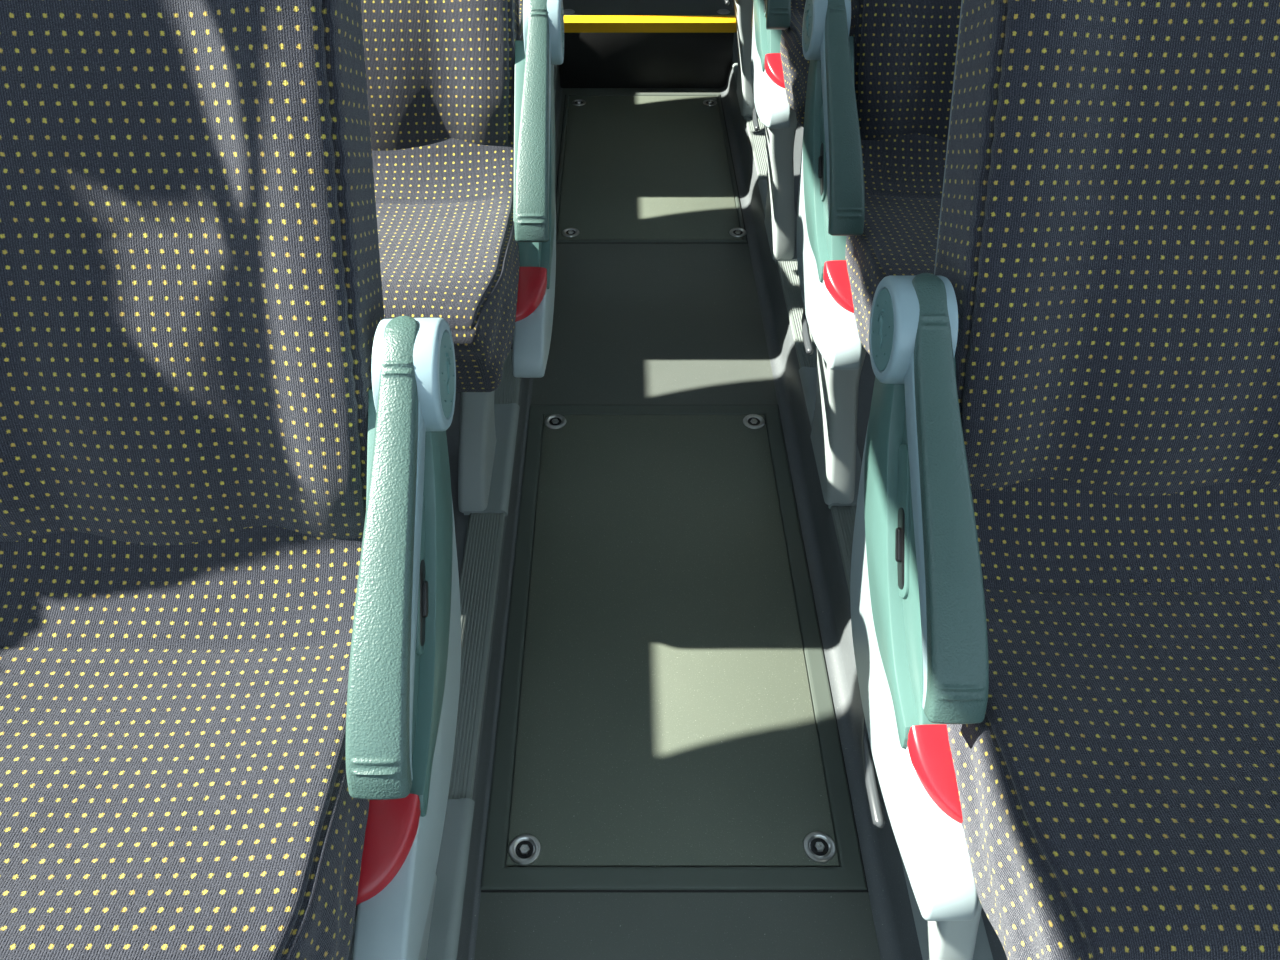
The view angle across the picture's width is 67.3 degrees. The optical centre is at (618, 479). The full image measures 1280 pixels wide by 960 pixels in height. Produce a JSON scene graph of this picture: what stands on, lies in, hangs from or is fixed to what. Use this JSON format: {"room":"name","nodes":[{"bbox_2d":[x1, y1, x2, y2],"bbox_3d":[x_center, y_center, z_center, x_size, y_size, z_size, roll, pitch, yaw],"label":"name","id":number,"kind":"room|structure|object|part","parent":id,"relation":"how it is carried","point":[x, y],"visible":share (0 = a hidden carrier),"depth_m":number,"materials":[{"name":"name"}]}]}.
{"room":"vehicle interior","nodes":[
{"label":"vehicle interior","id":0,"kind":"room"},
{"bbox_2d":[563,0,733,54],"bbox_3d":[0.089,-2.088,3.876,0.578,0.215,1.935,0,44,0],"label":"floor","id":1,"kind":"structure","parent":0,"point":[581,7],"depth_m":3.19,"materials":[{"name":"plastic"}]},
{"bbox_2d":[563,9,574,13],"bbox_3d":[-0.165,-1.540,3.157,0.044,0.003,0.044,0,44,0],"label":"screw","id":2,"kind":"object","parent":1,"relation":"on","point":[566,11],"visible":0.94,"depth_m":3.16,"materials":[{"name":"metal"}]},
{"bbox_2d":[559,33,733,87],"bbox_3d":[0.089,-1.405,3.179,0.572,0.212,0.018,0,44,0],"label":"trim","id":3,"kind":"structure","parent":1,"relation":"attached to","point":[591,60],"depth_m":3.18,"materials":[{"name":"black plastic"}]},
{"bbox_2d":[564,15,736,32],"bbox_3d":[0.089,-1.478,3.114,0.594,0.036,0.056,0,44,0],"label":"step nosing","id":4,"kind":"structure","parent":1,"relation":"attached to","point":[572,23],"depth_m":3.10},
{"bbox_2d":[717,9,729,13],"bbox_3d":[0.345,-1.540,3.157,0.044,0.003,0.044,0,44,0],"label":"screw","id":5,"kind":"object","parent":1,"relation":"on","point":[720,11],"visible":1,"depth_m":3.16,"materials":[{"name":"metal"}]},
{"bbox_2d":[474,88,880,959],"bbox_3d":[0.089,0.374,1.542,0.678,0.050,4.885,0,44,0],"label":"floor","id":6,"kind":"structure","parent":0,"point":[634,323],"depth_m":2.09,"materials":[{"name":"plastic"}]},
{"bbox_2d":[348,65,562,959],"bbox_3d":[-0.694,-0.343,2.181,1.012,0.086,6.800,0,44,0],"label":"trim","id":7,"kind":"structure","parent":6,"relation":"on","point":[482,781],"depth_m":1.56,"materials":[{"name":"plastic"}]},
{"bbox_2d":[0,0,474,959],"bbox_3d":[-0.407,0.013,0.837,0.524,1.287,0.856,0,44,0],"label":"seat","id":8,"kind":"object","parent":7,"relation":"on","point":[230,609],"visible":1,"depth_m":0.81,"materials":[{"name":"grey fabric"}]},
{"bbox_2d":[0,526,369,959],"bbox_3d":[-0.440,0.251,0.831,0.456,0.222,0.507,0,44,0],"label":"cushion","id":9,"kind":"object","parent":8,"relation":"on","point":[180,716],"depth_m":0.80,"materials":[{"name":"grey fabric"}]},
{"bbox_3d":[-0.434,-0.302,0.832,0.428,0.830,0.390,0,44,0],"label":"backrest","id":10,"kind":"part","parent":8,"relation":"part of","materials":[{"name":"grey fabric"}]},
{"bbox_3d":[-0.203,0.097,0.857,0.039,0.255,0.285,0,44,0],"label":"recessed panel","id":11,"kind":"part","parent":8,"relation":"part of","materials":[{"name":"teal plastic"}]},
{"bbox_3d":[-0.197,0.188,0.875,0.046,0.354,0.457,0,44,0],"label":"panel","id":12,"kind":"part","parent":8,"relation":"part of","materials":[{"name":"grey plastic"}]},
{"bbox_3d":[-0.187,0.058,0.797,0.042,0.236,0.310,0,44,0],"label":"armrest","id":13,"kind":"part","parent":8,"relation":"part of","materials":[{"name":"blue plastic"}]},
{"bbox_3d":[-0.184,0.086,0.885,0.007,0.121,0.114,0,44,0],"label":"slot plate","id":14,"kind":"part","parent":8,"relation":"part of","materials":[{"name":"teal plastic"}]},
{"bbox_3d":[-0.181,0.110,0.887,0.010,0.028,0.027,0,44,0],"label":"recline lever","id":15,"kind":"part","parent":8,"relation":"part of","materials":[{"name":"black plastic"}]},
{"bbox_3d":[-0.192,0.094,0.872,0.044,0.263,0.318,0,44,0],"label":"inset panel","id":16,"kind":"part","parent":8,"relation":"part of","materials":[{"name":"teal plastic"}]},
{"bbox_2d":[360,0,563,515],"bbox_3d":[-0.341,-0.572,1.437,0.524,1.287,0.856,0,44,0],"label":"seat","id":17,"kind":"object","parent":7,"relation":"on","point":[461,108],"visible":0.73,"depth_m":1.45,"materials":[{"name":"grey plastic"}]},
{"bbox_3d":[-0.368,-0.888,1.432,0.428,0.830,0.390,0,44,0],"label":"backrest","id":18,"kind":"part","parent":17,"relation":"part of","materials":[{"name":"grey fabric"}]},
{"bbox_2d":[372,130,519,391],"bbox_3d":[-0.373,-0.334,1.431,0.456,0.222,0.507,0,44,0],"label":"cushion","id":19,"kind":"object","parent":17,"relation":"on","point":[447,201],"depth_m":1.39,"materials":[{"name":"grey fabric"}]},
{"bbox_3d":[-0.138,-0.488,1.456,0.039,0.255,0.285,0,44,0],"label":"recessed panel","id":20,"kind":"part","parent":17,"relation":"part of","materials":[{"name":"teal plastic"}]},
{"bbox_3d":[-0.131,-0.398,1.475,0.046,0.354,0.457,0,44,0],"label":"panel","id":21,"kind":"part","parent":17,"relation":"part of","materials":[{"name":"grey plastic"}]},
{"bbox_3d":[-0.126,-0.491,1.472,0.044,0.263,0.318,0,44,0],"label":"inset panel","id":22,"kind":"part","parent":17,"relation":"part of","materials":[{"name":"teal plastic"}]},
{"bbox_3d":[-0.121,-0.527,1.397,0.042,0.236,0.310,0,44,0],"label":"armrest","id":23,"kind":"part","parent":17,"relation":"part of","materials":[{"name":"blue plastic"}]},
{"bbox_2d":[448,65,557,798],"bbox_3d":[-0.233,-0.372,2.145,0.064,0.006,6.770,0,44,0],"label":"trim","id":24,"kind":"structure","parent":7,"relation":"attached to","point":[478,579],"depth_m":1.54,"materials":[{"name":"grey plastic"}]},
{"bbox_2d":[519,0,553,75],"bbox_3d":[-0.383,-1.127,2.005,0.524,1.287,0.856,0,44,0],"label":"seat","id":25,"kind":"object","parent":7,"relation":"on","point":[520,1],"visible":0.02,"depth_m":2.05,"materials":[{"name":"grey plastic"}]},
{"bbox_2d":[519,0,523,40],"bbox_3d":[-0.415,-0.889,1.999,0.456,0.222,0.507,0,44,0],"label":"cushion","id":26,"kind":"object","parent":25,"relation":"on","point":[520,1],"depth_m":2.04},
{"bbox_2d":[555,94,747,242],"bbox_3d":[0.082,-0.956,2.864,0.519,0.007,0.950,0,44,0],"label":"floor hatch","id":27,"kind":"object","parent":6,"relation":"on","point":[638,168],"visible":0.99,"depth_m":2.80,"materials":[{"name":"plastic"}]},
{"bbox_2d":[562,228,578,236],"bbox_3d":[-0.127,-0.660,2.558,0.046,0.003,0.046,35,54,30],"label":"screw","id":28,"kind":"object","parent":27,"relation":"on","point":[566,232],"depth_m":2.56,"materials":[{"name":"silver metal"}]},
{"bbox_2d":[572,99,585,105],"bbox_3d":[-0.130,-1.238,3.151,0.046,0.003,0.046,35,54,30],"label":"screw","id":29,"kind":"object","parent":27,"relation":"on","point":[575,102],"depth_m":3.15,"materials":[{"name":"silver metal"}]},
{"bbox_2d":[703,99,716,105],"bbox_3d":[0.300,-1.238,3.151,0.046,0.003,0.046,35,54,30],"label":"screw","id":30,"kind":"object","parent":27,"relation":"on","point":[706,102],"depth_m":3.15,"materials":[{"name":"silver metal"}]},
{"bbox_2d":[729,228,746,236],"bbox_3d":[0.318,-0.660,2.558,0.046,0.003,0.046,35,54,30],"label":"screw","id":31,"kind":"object","parent":27,"relation":"on","point":[733,232],"depth_m":2.56,"materials":[{"name":"silver metal"}]},
{"bbox_2d":[481,405,867,891],"bbox_3d":[0.075,0.199,1.681,0.535,0.007,1.036,0,44,0],"label":"floor hatch","id":32,"kind":"object","parent":6,"relation":"on","point":[666,714],"visible":1,"depth_m":1.56,"materials":[{"name":"plastic"}]},
{"bbox_2d":[508,834,540,865],"bbox_3d":[-0.132,0.519,1.350,0.046,0.003,0.046,-35,54,-30],"label":"screw","id":33,"kind":"object","parent":32,"relation":"on","point":[523,849],"depth_m":1.35,"materials":[{"name":"silver metal"}]},
{"bbox_2d":[544,414,565,428],"bbox_3d":[-0.132,-0.123,2.008,0.046,0.003,0.046,35,54,30],"label":"screw","id":34,"kind":"object","parent":32,"relation":"on","point":[551,421],"depth_m":2.01,"materials":[{"name":"silver metal"}]},
{"bbox_2d":[743,414,764,428],"bbox_3d":[0.283,-0.123,2.008,0.046,0.003,0.046,35,54,30],"label":"screw","id":35,"kind":"object","parent":32,"relation":"on","point":[750,421],"depth_m":2.01,"materials":[{"name":"silver metal"}]},
{"bbox_2d":[803,831,835,862],"bbox_3d":[0.283,0.516,1.353,0.046,0.003,0.046,35,54,30],"label":"screw","id":36,"kind":"object","parent":32,"relation":"on","point":[818,846],"depth_m":1.35,"materials":[{"name":"silver metal"}]},
{"bbox_2d":[720,61,1006,959],"bbox_3d":[0.851,-0.343,2.181,1.018,0.086,6.800,0,44,0],"label":"trim","id":37,"kind":"structure","parent":6,"relation":"on","point":[896,933],"depth_m":1.72,"materials":[{"name":"plastic"}]},
{"bbox_2d":[725,0,754,118],"bbox_3d":[0.539,-1.717,2.610,0.515,1.287,0.856,0,44,0],"label":"seat","id":38,"kind":"object","parent":37,"relation":"on","point":[743,8],"visible":0.74,"depth_m":2.79,"materials":[{"name":"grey plastic"}]},
{"bbox_2d":[751,0,809,263],"bbox_3d":[0.539,-1.154,2.033,0.515,1.287,0.856,0,44,0],"label":"seat","id":39,"kind":"object","parent":37,"relation":"on","point":[779,66],"visible":0.41,"depth_m":2.08,"materials":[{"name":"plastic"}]},
{"bbox_3d":[0.311,-0.823,2.170,0.016,0.014,0.155,4,44,4],"label":"slide lever","id":40,"kind":"part","parent":39,"relation":"part of","materials":[{"name":"grey metal"}]},
{"bbox_3d":[0.329,-1.073,2.068,0.044,0.263,0.318,0,44,0],"label":"inset panel","id":41,"kind":"part","parent":39,"relation":"part of","materials":[{"name":"teal plastic"}]},
{"bbox_3d":[0.334,-0.980,2.071,0.046,0.354,0.457,0,44,0],"label":"panel","id":42,"kind":"part","parent":39,"relation":"part of","materials":[{"name":"grey plastic"}]},
{"bbox_3d":[0.340,-1.070,2.053,0.039,0.255,0.285,0,44,0],"label":"recessed panel","id":43,"kind":"part","parent":39,"relation":"part of","materials":[{"name":"teal plastic"}]},
{"bbox_3d":[0.323,-1.109,1.993,0.042,0.236,0.310,0,44,0],"label":"armrest","id":44,"kind":"part","parent":39,"relation":"part of","materials":[{"name":"blue plastic"}]},
{"bbox_2d":[780,0,809,126],"bbox_3d":[0.567,-0.916,2.027,0.456,0.222,0.507,0,44,0],"label":"cushion","id":45,"kind":"object","parent":39,"relation":"on","point":[794,68],"depth_m":1.94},
{"bbox_2d":[731,0,856,593],"bbox_3d":[0.411,-0.372,2.145,0.064,0.006,6.770,0,44,0],"label":"trim","id":46,"kind":"structure","parent":37,"relation":"on","point":[843,516],"depth_m":2.15,"materials":[{"name":"grey plastic"}]},
{"bbox_2d":[797,0,961,508],"bbox_3d":[0.539,-0.585,1.450,0.515,1.287,0.856,0,44,0],"label":"seat","id":47,"kind":"object","parent":37,"relation":"on","point":[880,80],"visible":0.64,"depth_m":1.47,"materials":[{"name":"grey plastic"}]},
{"bbox_3d":[0.311,-0.254,1.586,0.016,0.014,0.155,4,44,4],"label":"slide lever","id":48,"kind":"part","parent":47,"relation":"part of","materials":[{"name":"silver metal"}]},
{"bbox_3d":[0.329,-0.503,1.485,0.044,0.263,0.318,0,44,0],"label":"inset panel","id":49,"kind":"part","parent":47,"relation":"part of","materials":[{"name":"teal plastic"}]},
{"bbox_3d":[0.318,-0.488,1.500,0.010,0.028,0.027,0,44,0],"label":"recline lever","id":50,"kind":"part","parent":47,"relation":"part of","materials":[{"name":"black plastic"}]},
{"bbox_3d":[0.321,-0.511,1.498,0.007,0.121,0.114,0,44,0],"label":"slot plate","id":51,"kind":"part","parent":47,"relation":"part of","materials":[{"name":"teal plastic"}]},
{"bbox_3d":[0.323,-0.539,1.409,0.042,0.236,0.310,0,44,0],"label":"armrest","id":52,"kind":"part","parent":47,"relation":"part of","materials":[{"name":"blue plastic"}]},
{"bbox_3d":[0.334,-0.410,1.488,0.046,0.354,0.457,0,44,0],"label":"panel","id":53,"kind":"part","parent":47,"relation":"part of","materials":[{"name":"grey plastic"}]},
{"bbox_3d":[0.340,-0.501,1.469,0.039,0.255,0.285,0,44,0],"label":"recessed panel","id":54,"kind":"part","parent":47,"relation":"part of","materials":[{"name":"teal plastic"}]},
{"bbox_2d":[845,133,946,354],"bbox_3d":[0.567,-0.347,1.444,0.456,0.222,0.507,0,44,0],"label":"cushion","id":55,"kind":"object","parent":47,"relation":"on","point":[895,199],"depth_m":1.42,"materials":[{"name":"grey fabric"}]},
{"bbox_3d":[0.571,-0.900,1.445,0.428,0.830,0.390,0,44,0],"label":"backrest","id":56,"kind":"part","parent":47,"relation":"part of","materials":[{"name":"grey fabric"}]},
{"bbox_2d":[850,0,1279,959],"bbox_3d":[0.496,-0.034,0.885,0.515,1.287,0.856,0,44,0],"label":"seat","id":57,"kind":"object","parent":37,"relation":"on","point":[1065,579],"visible":1,"depth_m":0.86,"materials":[{"name":"grey fabric"}]},
{"bbox_3d":[0.268,0.297,1.022,0.016,0.014,0.155,4,44,4],"label":"slide lever","id":58,"kind":"part","parent":57,"relation":"part of","materials":[{"name":"silver metal"}]},
{"bbox_3d":[0.286,0.048,0.920,0.044,0.263,0.318,0,44,0],"label":"inset panel","id":59,"kind":"part","parent":57,"relation":"part of","materials":[{"name":"teal plastic"}]},
{"bbox_3d":[0.275,0.063,0.935,0.010,0.028,0.027,0,44,0],"label":"recline lever","id":60,"kind":"part","parent":57,"relation":"part of","materials":[{"name":"black plastic"}]},
{"bbox_3d":[0.278,0.040,0.933,0.007,0.121,0.114,0,44,0],"label":"slot plate","id":61,"kind":"part","parent":57,"relation":"part of","materials":[{"name":"teal plastic"}]},
{"bbox_3d":[0.291,0.141,0.923,0.046,0.354,0.457,0,44,0],"label":"panel","id":62,"kind":"part","parent":57,"relation":"part of","materials":[{"name":"grey plastic"}]},
{"bbox_3d":[0.281,0.012,0.845,0.042,0.236,0.310,0,44,0],"label":"armrest","id":63,"kind":"part","parent":57,"relation":"part of","materials":[{"name":"blue plastic"}]},
{"bbox_3d":[0.297,0.050,0.905,0.039,0.255,0.285,0,44,0],"label":"recessed panel","id":64,"kind":"part","parent":57,"relation":"part of","materials":[{"name":"teal plastic"}]},
{"bbox_3d":[0.528,-0.349,0.880,0.428,0.830,0.390,0,44,0],"label":"backrest","id":65,"kind":"part","parent":57,"relation":"part of","materials":[{"name":"grey fabric"}]},
{"bbox_2d":[946,477,1279,959],"bbox_3d":[0.524,0.204,0.879,0.456,0.222,0.507,0,44,0],"label":"cushion","id":66,"kind":"object","parent":57,"relation":"on","point":[1113,755],"depth_m":0.82,"materials":[{"name":"grey fabric"}]}
]}

